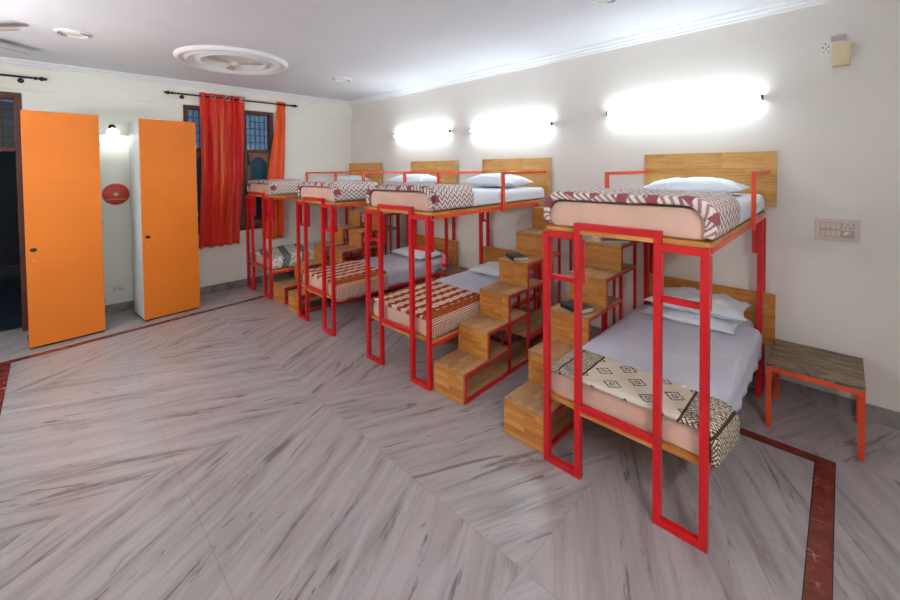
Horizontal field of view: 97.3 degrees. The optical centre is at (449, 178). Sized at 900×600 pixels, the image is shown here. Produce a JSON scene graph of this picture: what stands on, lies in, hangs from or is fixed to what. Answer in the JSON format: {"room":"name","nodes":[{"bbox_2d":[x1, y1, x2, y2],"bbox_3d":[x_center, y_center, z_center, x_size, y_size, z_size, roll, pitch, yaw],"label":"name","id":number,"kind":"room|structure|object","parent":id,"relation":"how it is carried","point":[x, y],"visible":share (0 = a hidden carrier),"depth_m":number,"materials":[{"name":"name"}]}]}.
{"room":"dormitory","nodes":[
{"label":"dormitory","id":0,"kind":"room"},
{"bbox_2d":[0,88,351,305],"bbox_3d":[-3.635,0.151,5.547,0.150,2.970,5.050,1,2,45],"label":"wall","id":1,"kind":"structure","parent":0,"point":[312,144],"depth_m":5.37,"materials":[{"name":"beige paint"}]},
{"bbox_2d":[0,101,19,265],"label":"door","id":2,"kind":"structure","parent":1,"relation":"in","point":[9,229],"depth_m":6.96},
{"bbox_2d":[0,264,19,273],"bbox_3d":[-7.887,1.584,6.820,0.050,0.120,3.500,1,2,45],"label":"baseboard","id":3,"kind":"structure","parent":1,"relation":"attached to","point":[9,268],"depth_m":6.96,"materials":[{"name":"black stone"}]},
{"bbox_2d":[0,271,21,331],"bbox_3d":[-6.536,1.717,5.487,3.850,0.100,3.500,1,2,45],"label":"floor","id":4,"kind":"structure","parent":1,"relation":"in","point":[10,283],"depth_m":5.38,"materials":[{"name":"stone"}]},
{"bbox_2d":[0,91,28,330],"bbox_3d":[-5.028,0.379,4.098,0.115,2.620,0.880,1,2,45],"label":"door frame","id":5,"kind":"structure","parent":1,"relation":"in","point":[17,98],"depth_m":4.33,"materials":[{"name":"brown wood"}]},
{"bbox_2d":[0,98,14,146],"bbox_3d":[-5.029,-0.601,4.062,0.012,0.520,0.760,1,2,45],"label":"grille","id":6,"kind":"object","parent":5,"relation":"attached to","point":[1,107],"depth_m":4.27,"materials":[{"name":"metal"}]},
{"bbox_2d":[105,124,119,133],"bbox_3d":[-4.113,-0.612,4.830,0.161,0.124,0.142,1,2,45],"label":"wall lamp","id":7,"kind":"object","parent":1,"relation":"attached to","point":[112,130],"visible":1,"depth_m":4.81,"materials":[{"name":"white glass"}]},
{"bbox_2d":[102,183,129,204],"bbox_3d":[-4.141,0.188,4.913,0.024,0.266,0.266,1,2,45],"label":"disc","id":8,"kind":"object","parent":1,"relation":"attached to","point":[114,194],"visible":1,"depth_m":4.90,"materials":[{"name":"red plastic"}]},
{"bbox_2d":[111,285,123,292],"bbox_3d":[-4.141,1.368,4.941,0.011,0.072,0.124,1,2,45],"label":"wall socket","id":9,"kind":"object","parent":1,"relation":"attached to","point":[120,287],"visible":1,"depth_m":4.93,"materials":[{"name":"white plastic"}]},
{"bbox_2d":[0,57,349,105],"bbox_3d":[-3.571,-1.293,5.375,0.078,0.075,4.972,1,2,45],"label":"trim","id":10,"kind":"structure","parent":1,"relation":"attached to","point":[6,61],"depth_m":5.10,"materials":[{"name":"white paint"}]},
{"bbox_2d":[0,65,351,119],"bbox_3d":[-3.582,-1.175,5.446,0.035,0.314,5.050,1,2,45],"label":"beam","id":11,"kind":"structure","parent":1,"relation":"attached to","point":[57,82],"depth_m":5.00,"materials":[{"name":"beige paint"}]},
{"bbox_2d":[0,74,47,82],"bbox_3d":[-4.888,-1.078,4.052,0.074,0.084,1.088,1,2,45],"label":"curtain rod","id":12,"kind":"object","parent":11,"relation":"attached to","point":[20,80],"visible":1,"depth_m":4.30,"materials":[{"name":"brown metal"}]},
{"bbox_2d":[164,91,297,107],"bbox_3d":[-3.124,-1.144,5.831,0.074,0.084,1.796,1,2,45],"label":"curtain rod","id":13,"kind":"object","parent":11,"relation":"attached to","point":[181,96],"visible":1,"depth_m":5.66,"materials":[{"name":"brown metal"}]},
{"bbox_2d":[199,92,244,248],"bbox_3d":[-3.266,-0.119,5.685,0.083,2.175,0.648,1,2,45],"label":"curtain","id":14,"kind":"object","parent":13,"relation":"hanging from","point":[222,121],"visible":1,"depth_m":5.67,"materials":[{"name":"fabric"}]},
{"bbox_2d":[265,102,284,238],"bbox_3d":[-2.758,-0.137,6.243,0.039,2.170,0.378,1,2,45],"label":"curtain","id":15,"kind":"object","parent":13,"relation":"hanging from","point":[277,157],"visible":0.77,"depth_m":6.27,"materials":[{"name":"orange fabric"}]},
{"bbox_2d":[105,259,349,314],"bbox_3d":[-3.229,1.570,5.866,0.012,0.108,4.100,1,2,45],"label":"baseboard","id":16,"kind":"structure","parent":1,"relation":"attached to","point":[113,308],"depth_m":5.74,"materials":[{"name":"stone"}]},
{"bbox_2d":[183,105,272,234],"bbox_3d":[-3.237,-0.130,5.882,0.137,1.805,1.200,1,2,45],"label":"window","id":17,"kind":"structure","parent":1,"relation":"in","point":[256,161],"depth_m":6.05,"materials":[{"name":"brown wood"}]},
{"bbox_2d":[189,110,200,147],"bbox_3d":[-3.502,-0.702,5.596,0.012,0.530,0.341,1,2,45],"label":"grille","id":18,"kind":"object","parent":17,"relation":"attached to","point":[193,117],"depth_m":5.56,"materials":[{"name":"metal"}]},
{"bbox_2d":[196,151,200,230],"bbox_3d":[-3.495,0.167,5.621,0.035,1.110,0.341,1,2,45],"label":"shutter","id":19,"kind":"object","parent":17,"relation":"attached to","point":[198,153],"depth_m":5.58,"materials":[{"name":"brown wood"}]},
{"bbox_2d":[240,163,244,225],"bbox_3d":[-3.232,0.158,5.887,0.035,1.110,0.319,1,2,45],"label":"shutter","id":20,"kind":"object","parent":17,"relation":"attached to","point":[242,223],"depth_m":5.98,"materials":[{"name":"brown wood"}]},
{"bbox_2d":[246,115,268,149],"bbox_3d":[-2.975,-0.722,6.127,0.012,0.530,0.341,1,2,45],"label":"grille","id":21,"kind":"object","parent":17,"relation":"attached to","point":[250,121],"depth_m":6.13,"materials":[{"name":"metal"}]},
{"bbox_2d":[247,153,269,224],"bbox_3d":[-2.968,0.148,6.152,0.035,1.110,0.341,1,2,45],"label":"shutter","id":22,"kind":"object","parent":17,"relation":"attached to","point":[258,169],"depth_m":6.14,"materials":[{"name":"brown wood"}]},
{"bbox_2d":[0,0,775,100],"bbox_3d":[-0.986,-1.338,2.867,7.650,0.100,5.350,1,2,45],"label":"ceiling","id":23,"kind":"structure","parent":0,"point":[384,46],"depth_m":3.52,"materials":[{"name":"paint"}]},
{"bbox_2d":[0,28,28,53],"bbox_3d":[-4.133,-1.222,3.208,0.984,0.090,0.984,1,2,45],"label":"ceiling fan","id":24,"kind":"object","parent":23,"relation":"attached to","point":[1,29],"visible":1,"depth_m":3.23,"materials":[{"name":"white paint"}]},
{"bbox_2d":[53,28,92,38],"bbox_3d":[-3.302,-1.271,3.478,0.254,0.022,0.254,1,2,45],"label":"recessed light","id":25,"kind":"object","parent":23,"relation":"in","point":[67,32],"visible":1,"depth_m":3.45,"materials":[{"name":"white paint"}]},
{"bbox_2d":[60,31,84,36],"bbox_3d":[-3.302,-1.274,3.478,0.175,0.012,0.174,1,2,45],"label":"diffuser","id":26,"kind":"object","parent":25,"relation":"attached to","point":[63,33],"depth_m":3.46,"materials":[{"name":"white plastic"}]},
{"bbox_2d":[173,45,287,74],"bbox_3d":[-2.397,-1.294,4.398,1.110,0.044,1.110,1,2,45],"label":"ceiling medallion","id":27,"kind":"object","parent":23,"relation":"attached to","point":[193,55],"visible":0.98,"depth_m":4.29,"materials":[{"name":"white paint"}]},
{"bbox_2d":[206,56,263,69],"bbox_3d":[-2.442,-1.285,4.420,0.522,0.050,0.539,1,2,45],"label":"ceiling fan","id":28,"kind":"object","parent":27,"relation":"attached to","point":[232,63],"visible":1,"depth_m":4.36,"materials":[{"name":"white plastic"}]},
{"bbox_2d":[332,77,351,81],"bbox_3d":[-1.462,-1.340,5.353,0.260,0.022,0.260,1,2,45],"label":"recessed light","id":29,"kind":"object","parent":23,"relation":"in","point":[339,79],"visible":1,"depth_m":5.32,"materials":[{"name":"white paint"}]},
{"bbox_2d":[590,0,615,3],"bbox_3d":[1.115,-1.298,2.850,0.200,0.022,0.200,1,2,45],"label":"recessed light","id":30,"kind":"object","parent":23,"relation":"in","point":[592,1],"visible":1,"depth_m":2.90,"materials":[{"name":"white paint"}]},
{"bbox_2d":[0,276,899,599],"bbox_3d":[-0.955,1.730,2.950,7.650,0.100,5.350,1,2,45],"label":"floor","id":31,"kind":"structure","parent":0,"point":[249,450],"depth_m":2.18,"materials":[{"name":"stone"}]},
{"bbox_2d":[20,110,105,349],"bbox_3d":[-4.132,0.498,4.229,0.475,2.357,0.577,1,2,40],"label":"tall cabinet","id":32,"kind":"object","parent":31,"relation":"on","point":[63,222],"visible":1,"depth_m":4.06,"materials":[{"name":"orange laminate"}]},
{"bbox_2d":[128,118,199,320],"bbox_3d":[-3.543,0.473,4.930,0.475,2.357,0.580,1,2,40],"label":"tall cabinet","id":33,"kind":"object","parent":31,"relation":"on","point":[162,153],"visible":1,"depth_m":4.75,"materials":[{"name":"orange laminate"}]},
{"bbox_2d":[245,163,381,299],"bbox_3d":[-2.085,0.673,6.261,0.941,1.856,1.848,1,2,44],"label":"bunk bed","id":34,"kind":"object","parent":31,"relation":"on","point":[354,168],"visible":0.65,"depth_m":5.75,"materials":[{"name":"red metal"}]},
{"bbox_2d":[249,198,255,215],"bbox_3d":[-2.918,0.405,5.841,0.232,0.252,0.034,1,2,44],"label":"frame","id":35,"kind":"object","parent":34,"relation":"attached to","point":[252,211],"depth_m":5.75,"materials":[{"name":"red metal"}]},
{"bbox_2d":[265,200,273,218],"bbox_3d":[-2.476,0.412,5.422,0.232,0.252,0.034,1,2,44],"label":"frame","id":36,"kind":"object","parent":34,"relation":"attached to","point":[271,211],"depth_m":5.34,"materials":[{"name":"red metal"}]},
{"bbox_2d":[251,254,290,269],"bbox_3d":[-2.087,1.139,6.286,0.814,0.146,1.737,1,2,44],"label":"mattress","id":37,"kind":"object","parent":34,"relation":"on","point":[259,259],"visible":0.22,"depth_m":5.69,"materials":[{"name":"fabric"}]},
{"bbox_2d":[250,244,313,269],"bbox_3d":[-2.451,1.130,5.902,0.867,0.166,0.726,1,2,44],"label":"blanket","id":38,"kind":"object","parent":37,"relation":"on","point":[283,256],"visible":0.63,"depth_m":5.65,"materials":[{"name":"fabric"}]},
{"bbox_2d":[302,237,376,255],"bbox_3d":[-1.867,1.117,6.518,0.861,0.150,1.092,1,2,44],"label":"sheet","id":39,"kind":"object","parent":37,"relation":"on","point":[310,244],"visible":0.16,"depth_m":6.33,"materials":[{"name":"fabric"}]},
{"bbox_2d":[250,183,297,194],"bbox_3d":[-2.098,0.122,6.257,0.824,0.150,1.739,1,2,44],"label":"mattress","id":40,"kind":"object","parent":34,"relation":"on","point":[254,187],"visible":0.24,"depth_m":5.60,"materials":[{"name":"pink fabric"}]},
{"bbox_2d":[247,179,305,194],"bbox_3d":[-2.523,0.101,5.809,0.896,0.200,0.557,1,2,44],"label":"blanket","id":41,"kind":"object","parent":40,"relation":"on","point":[280,186],"visible":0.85,"depth_m":5.47,"materials":[{"name":"fabric"}]},
{"bbox_3d":[-1.939,0.114,6.425,0.842,0.132,1.272,1,2,44],"label":"sheet","id":42,"kind":"object","parent":40,"relation":"on","visible":0},
{"bbox_2d":[330,175,370,180],"bbox_3d":[-1.674,-0.009,6.658,0.640,0.121,0.400,1,2,44],"label":"pillow","id":43,"kind":"object","parent":42,"relation":"on","point":[348,177],"visible":0.62,"depth_m":6.49,"materials":[{"name":"white fabric"}]},
{"bbox_2d":[274,205,391,304],"bbox_3d":[-1.661,0.941,5.854,0.305,1.335,1.765,1,2,44],"label":"staircase","id":44,"kind":"structure","parent":31,"relation":"on","point":[354,216],"depth_m":5.70,"materials":[{"name":"brown wood"}]},
{"bbox_2d":[288,211,405,313],"bbox_3d":[-1.311,0.947,5.486,0.305,1.335,1.765,1,2,45],"label":"staircase","id":45,"kind":"structure","parent":31,"relation":"on","point":[356,243],"depth_m":5.39,"materials":[{"name":"brown wood"}]},
{"bbox_2d":[302,298,330,311],"bbox_3d":[-1.298,1.486,5.508,0.261,0.213,1.744,1,2,45],"label":"shelf","id":46,"kind":"object","parent":45,"relation":"attached to","point":[313,305],"depth_m":5.04,"materials":[{"name":"brown wood"}]},
{"bbox_2d":[296,160,456,336],"bbox_3d":[-0.867,0.694,5.055,0.941,1.856,1.848,1,2,45],"label":"bunk bed","id":47,"kind":"object","parent":31,"relation":"on","point":[431,168],"visible":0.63,"depth_m":4.57,"materials":[{"name":"red metal"}]},
{"bbox_2d":[303,273,330,294],"bbox_3d":[-0.869,1.160,5.079,0.814,0.146,1.737,1,2,45],"label":"mattress","id":48,"kind":"object","parent":47,"relation":"on","point":[313,281],"visible":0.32,"depth_m":4.48,"materials":[{"name":"pink fabric"}]},
{"bbox_2d":[301,260,387,301],"bbox_3d":[-1.247,1.175,4.688,0.885,0.211,0.700,1,2,45],"label":"blanket","id":49,"kind":"object","parent":48,"relation":"on","point":[349,275],"visible":0.76,"depth_m":4.46,"materials":[{"name":"fabric"}]},
{"bbox_2d":[355,253,448,285],"bbox_3d":[-0.661,1.151,5.288,0.873,0.178,1.142,1,2,45],"label":"sheet","id":50,"kind":"object","parent":48,"relation":"on","point":[396,266],"visible":0.58,"depth_m":5.01,"materials":[{"name":"grey fabric"}]},
{"bbox_2d":[390,246,442,258],"bbox_3d":[-0.454,1.000,5.470,0.440,0.128,0.680,-2,2,-42],"label":"pillow","id":51,"kind":"object","parent":50,"relation":"on","point":[404,251],"visible":0.59,"depth_m":5.33,"materials":[{"name":"white fabric"}]},
{"bbox_2d":[301,186,366,201],"bbox_3d":[-0.880,0.143,5.051,0.824,0.150,1.739,1,2,45],"label":"mattress","id":52,"kind":"object","parent":47,"relation":"on","point":[306,191],"visible":0.22,"depth_m":4.40,"materials":[{"name":"pink fabric"}]},
{"bbox_2d":[298,181,375,200],"bbox_3d":[-1.306,0.122,4.617,0.894,0.198,0.577,1,2,45],"label":"blanket","id":53,"kind":"object","parent":52,"relation":"on","point":[341,190],"visible":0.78,"depth_m":4.29,"materials":[{"name":"fabric"}]},
{"bbox_3d":[-0.718,0.134,5.216,0.843,0.133,1.272,1,2,45],"label":"sheet","id":54,"kind":"object","parent":52,"relation":"on","visible":0},
{"bbox_2d":[388,174,441,183],"bbox_3d":[-0.478,-0.001,5.471,0.680,0.146,0.420,1,2,42],"label":"pillow","id":55,"kind":"object","parent":54,"relation":"on","point":[412,178],"visible":0.66,"depth_m":5.30,"materials":[{"name":"white fabric"}]},
{"bbox_2d":[0,287,835,599],"bbox_3d":[-1.067,1.676,3.097,5.822,0.002,3.585,1,2,45],"label":"trim","id":56,"kind":"structure","parent":31,"relation":"on","point":[819,558],"depth_m":2.03,"materials":[{"name":"red stone"}]},
{"bbox_2d":[435,265,468,279],"bbox_3d":[0.078,1.394,5.117,0.410,0.435,0.360,1,2,45],"label":"side table","id":57,"kind":"object","parent":31,"relation":"on","point":[451,270],"visible":0.34,"depth_m":5.10,"materials":[{"name":"brown wood"}]},
{"bbox_2d":[441,250,446,269],"bbox_3d":[-0.078,1.051,5.139,0.070,0.250,0.070,1,2,45],"label":"bottle","id":58,"kind":"object","parent":57,"relation":"on","point":[444,262],"visible":1,"depth_m":5.12,"materials":[{"name":"pink plastic"}]},
{"bbox_2d":[364,158,550,390],"bbox_3d":[0.163,0.711,4.037,0.941,1.856,1.848,1,2,43],"label":"bunk bed","id":59,"kind":"object","parent":31,"relation":"on","point":[537,170],"visible":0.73,"depth_m":3.53,"materials":[{"name":"red metal"}]},
{"bbox_2d":[373,302,425,335],"bbox_3d":[0.160,1.177,4.061,0.814,0.146,1.737,1,2,43],"label":"mattress","id":60,"kind":"object","parent":59,"relation":"on","point":[392,314],"visible":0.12,"depth_m":3.42,"materials":[{"name":"pink fabric"}]},
{"bbox_2d":[371,280,479,338],"bbox_3d":[-0.179,1.169,3.695,0.866,0.163,0.787,1,2,43],"label":"blanket","id":61,"kind":"object","parent":60,"relation":"on","point":[451,305],"visible":0.74,"depth_m":3.51,"materials":[{"name":"fabric"}]},
{"bbox_2d":[435,270,536,304],"bbox_3d":[0.388,1.155,4.306,0.863,0.149,1.062,1,2,43],"label":"sheet","id":62,"kind":"object","parent":60,"relation":"on","point":[472,281],"visible":0.41,"depth_m":4.23,"materials":[{"name":"white fabric"}]},
{"bbox_2d":[468,262,532,277],"bbox_3d":[0.577,1.020,4.479,0.660,0.120,0.420,1,2,41],"label":"pillow","id":63,"kind":"object","parent":62,"relation":"on","point":[489,268],"visible":0.46,"depth_m":4.42,"materials":[{"name":"white fabric"}]},
{"bbox_2d":[370,190,539,211],"bbox_3d":[0.149,0.160,4.033,0.824,0.150,1.739,1,2,43],"label":"mattress","id":64,"kind":"object","parent":59,"relation":"on","point":[418,200],"visible":0.43,"depth_m":3.38,"materials":[{"name":"fabric"}]},
{"bbox_2d":[366,182,473,210],"bbox_3d":[-0.270,0.140,3.579,0.899,0.198,0.557,1,2,43],"label":"blanket","id":65,"kind":"object","parent":64,"relation":"on","point":[440,196],"visible":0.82,"depth_m":3.29,"materials":[{"name":"multicoloured fabric"}]},
{"bbox_2d":[471,186,543,205],"bbox_3d":[0.306,0.152,4.202,0.843,0.133,1.272,1,2,43],"label":"sheet","id":66,"kind":"object","parent":64,"relation":"on","point":[482,195],"visible":0.44,"depth_m":3.94,"materials":[{"name":"white fabric"}]},
{"bbox_2d":[463,173,532,187],"bbox_3d":[0.531,0.011,4.458,0.680,0.156,0.440,1,2,45],"label":"pillow","id":67,"kind":"object","parent":66,"relation":"on","point":[485,180],"visible":0.9,"depth_m":4.30,"materials":[{"name":"white fabric"}]},
{"bbox_2d":[434,205,571,405],"bbox_3d":[0.581,0.979,3.644,0.305,1.335,1.765,1,2,43],"label":"staircase","id":68,"kind":"structure","parent":31,"relation":"on","point":[477,361],"depth_m":3.42,"materials":[{"name":"brown wood"}]},
{"bbox_2d":[467,305,553,397],"bbox_3d":[0.594,1.517,3.666,0.261,0.213,1.744,1,2,43],"label":"shelf","id":69,"kind":"object","parent":68,"relation":"attached to","point":[481,370],"depth_m":3.39,"materials":[{"name":"brown wood"}]},
{"bbox_2d":[506,253,527,260],"bbox_3d":[0.626,0.729,3.726,0.140,0.026,0.210,-1,2,-12],"label":"book","id":70,"kind":"object","parent":68,"relation":"on","point":[513,256],"visible":1,"depth_m":3.67,"materials":[{"name":"paper"}]},
{"bbox_2d":[504,237,643,453],"bbox_3d":[1.080,0.988,3.122,0.305,1.335,1.765,1,2,45],"label":"staircase","id":71,"kind":"structure","parent":31,"relation":"on","point":[523,407],"depth_m":2.87,"materials":[{"name":"brown wood"}]},
{"bbox_2d":[560,299,593,313],"bbox_3d":[0.953,0.962,2.981,0.140,0.035,0.200,-1,2,-27],"label":"book","id":72,"kind":"object","parent":71,"relation":"on","point":[569,305],"visible":0.72,"depth_m":2.96,"materials":[{"name":"paper"}]},
{"bbox_2d":[600,238,629,243],"bbox_3d":[1.388,0.521,3.343,0.210,0.025,0.153,0,2,8],"label":"notebook","id":73,"kind":"object","parent":71,"relation":"on","point":[604,240],"visible":0.99,"depth_m":3.30,"materials":[{"name":"paper"}]},
{"bbox_2d":[543,151,776,553],"bbox_3d":[1.509,0.734,2.701,0.941,1.856,1.848,1,2,45],"label":"bunk bed","id":74,"kind":"object","parent":31,"relation":"on","point":[757,170],"visible":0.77,"depth_m":2.21,"materials":[{"name":"red metal"}]},
{"bbox_2d":[550,200,706,240],"bbox_3d":[1.496,0.183,2.698,0.824,0.150,1.739,1,2,45],"label":"mattress","id":75,"kind":"object","parent":74,"relation":"on","point":[675,221],"visible":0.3,"depth_m":2.03,"materials":[{"name":"fabric"}]},
{"bbox_2d":[544,188,739,239],"bbox_3d":[1.084,0.164,2.279,0.895,0.194,0.617,1,2,45],"label":"blanket","id":76,"kind":"object","parent":75,"relation":"on","point":[720,211],"visible":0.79,"depth_m":2.01,"materials":[{"name":"fabric"}]},
{"bbox_2d":[730,193,764,224],"bbox_3d":[1.659,0.175,2.862,0.843,0.133,1.272,1,2,45],"label":"sheet","id":77,"kind":"object","parent":75,"relation":"on","point":[744,200],"visible":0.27,"depth_m":2.63,"materials":[{"name":"white fabric"}]},
{"bbox_2d":[641,177,750,193],"bbox_3d":[1.911,0.048,3.093,0.660,0.129,0.420,1,2,43],"label":"pillow","id":78,"kind":"object","parent":77,"relation":"on","point":[712,184],"visible":0.73,"depth_m":2.96,"materials":[{"name":"white fabric"}]},
{"bbox_2d":[551,372,710,455],"bbox_3d":[1.507,1.200,2.726,0.830,0.146,1.737,1,2,45],"label":"mattress","id":79,"kind":"object","parent":74,"relation":"on","point":[685,437],"visible":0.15,"depth_m":2.07,"materials":[{"name":"pink fabric"}]},
{"bbox_2d":[551,349,739,467],"bbox_3d":[1.021,1.217,2.203,0.930,0.203,0.356,1,2,45],"label":"blanket","id":80,"kind":"object","parent":79,"relation":"on","point":[680,403],"visible":0.82,"depth_m":2.07,"materials":[{"name":"beige fabric"}]},
{"bbox_2d":[582,304,761,412],"bbox_3d":[1.592,1.202,2.812,0.887,0.186,1.492,1,2,45],"label":"sheet","id":81,"kind":"object","parent":79,"relation":"on","point":[734,359],"visible":0.64,"depth_m":2.60,"materials":[{"name":"white fabric"}]},
{"bbox_2d":[639,305,747,334],"bbox_3d":[1.910,1.062,3.131,0.420,0.085,0.660,-2,2,-43],"label":"pillow","id":82,"kind":"object","parent":81,"relation":"on","point":[686,317],"visible":0.51,"depth_m":2.99,"materials":[{"name":"white fabric"}]},
{"bbox_2d":[644,286,751,320],"bbox_3d":[1.958,0.959,3.149,0.680,0.143,0.420,1,2,42],"label":"pillow","id":83,"kind":"object","parent":82,"relation":"on","point":[728,308],"visible":0.7,"depth_m":3.03,"materials":[{"name":"white fabric"}]},
{"bbox_2d":[752,224,756,252],"bbox_3d":[2.329,0.429,3.019,0.030,0.252,0.115,1,2,45],"label":"frame","id":84,"kind":"object","parent":74,"relation":"attached to","point":[754,232],"depth_m":2.98,"materials":[{"name":"red metal"}]},
{"bbox_2d":[765,339,865,461],"bbox_3d":[2.455,1.437,2.669,0.460,0.435,0.515,1,2,45],"label":"side table","id":85,"kind":"object","parent":31,"relation":"on","point":[835,370],"visible":1,"depth_m":2.60,"materials":[{"name":"brown wood"}]},
{"bbox_2d":[351,0,899,411],"bbox_3d":[0.859,0.128,4.755,7.650,2.970,0.150,1,2,45],"label":"wall","id":86,"kind":"structure","parent":0,"point":[834,132],"depth_m":3.15,"materials":[{"name":"beige paint"}]},
{"bbox_2d":[393,129,450,137],"bbox_3d":[-0.439,-0.667,5.861,1.230,0.040,0.061,1,2,45],"label":"tube light","id":87,"kind":"object","parent":86,"relation":"attached to","point":[448,130],"visible":1,"depth_m":5.81,"materials":[{"name":"white plastic"}]},
{"bbox_2d":[469,121,552,132],"bbox_3d":[0.691,-0.614,4.743,1.190,0.040,0.061,1,2,45],"label":"tube light","id":88,"kind":"object","parent":86,"relation":"attached to","point":[550,122],"visible":1,"depth_m":4.67,"materials":[{"name":"white plastic"}]},
{"bbox_2d":[349,0,836,105],"bbox_3d":[0.777,-1.316,4.622,7.315,0.075,0.078,1,2,45],"label":"trim","id":89,"kind":"structure","parent":86,"relation":"attached to","point":[778,6],"depth_m":3.73,"materials":[{"name":"white paint"}]},
{"bbox_2d":[355,259,899,429],"bbox_3d":[0.820,1.558,4.731,7.338,0.112,0.014,1,2,45],"label":"baseboard","id":90,"kind":"structure","parent":86,"relation":"attached to","point":[880,415],"depth_m":2.84,"materials":[{"name":"stone"}]},
{"bbox_2d":[606,94,763,115],"bbox_3d":[1.977,-0.636,3.469,1.210,0.040,0.061,1,2,45],"label":"tube light","id":91,"kind":"object","parent":86,"relation":"attached to","point":[761,97],"visible":1,"depth_m":3.38,"materials":[{"name":"glowing white light tube"},{"name":"dark green plastic end caps"}]},
{"bbox_2d":[820,34,846,58],"bbox_3d":[2.688,-0.929,2.776,0.133,0.137,0.030,1,2,45],"label":"wall socket","id":92,"kind":"object","parent":86,"relation":"attached to","point":[826,44],"visible":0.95,"depth_m":2.79,"materials":[{"name":"white plastic"}]},
{"bbox_2d":[831,34,846,40],"bbox_3d":[2.702,-0.982,2.752,0.080,0.030,0.019,1,2,45],"label":"switch","id":93,"kind":"object","parent":92,"relation":"attached to","point":[840,37],"depth_m":2.75,"materials":[{"name":"white plastic"}]},
{"bbox_2d":[832,41,851,66],"bbox_3d":[2.702,-0.859,2.733,0.094,0.155,0.051,1,2,45],"label":"plug","id":94,"kind":"object","parent":92,"relation":"attached to","point":[841,52],"visible":1,"depth_m":2.72,"materials":[{"name":"beige plastic"}]},
{"bbox_2d":[815,217,859,242],"bbox_3d":[2.722,0.358,2.787,0.228,0.156,0.034,1,2,45],"label":"board","id":95,"kind":"object","parent":86,"relation":"attached to","point":[846,230],"visible":1,"depth_m":2.78,"materials":[{"name":"beige plastic"}]},
{"bbox_2d":[843,223,852,230],"bbox_3d":[2.759,0.334,2.748,0.048,0.050,0.002,1,2,45],"label":"socket","id":96,"kind":"object","parent":95,"relation":"attached to","point":[846,226],"depth_m":2.75,"materials":[{"name":"beige plastic"}]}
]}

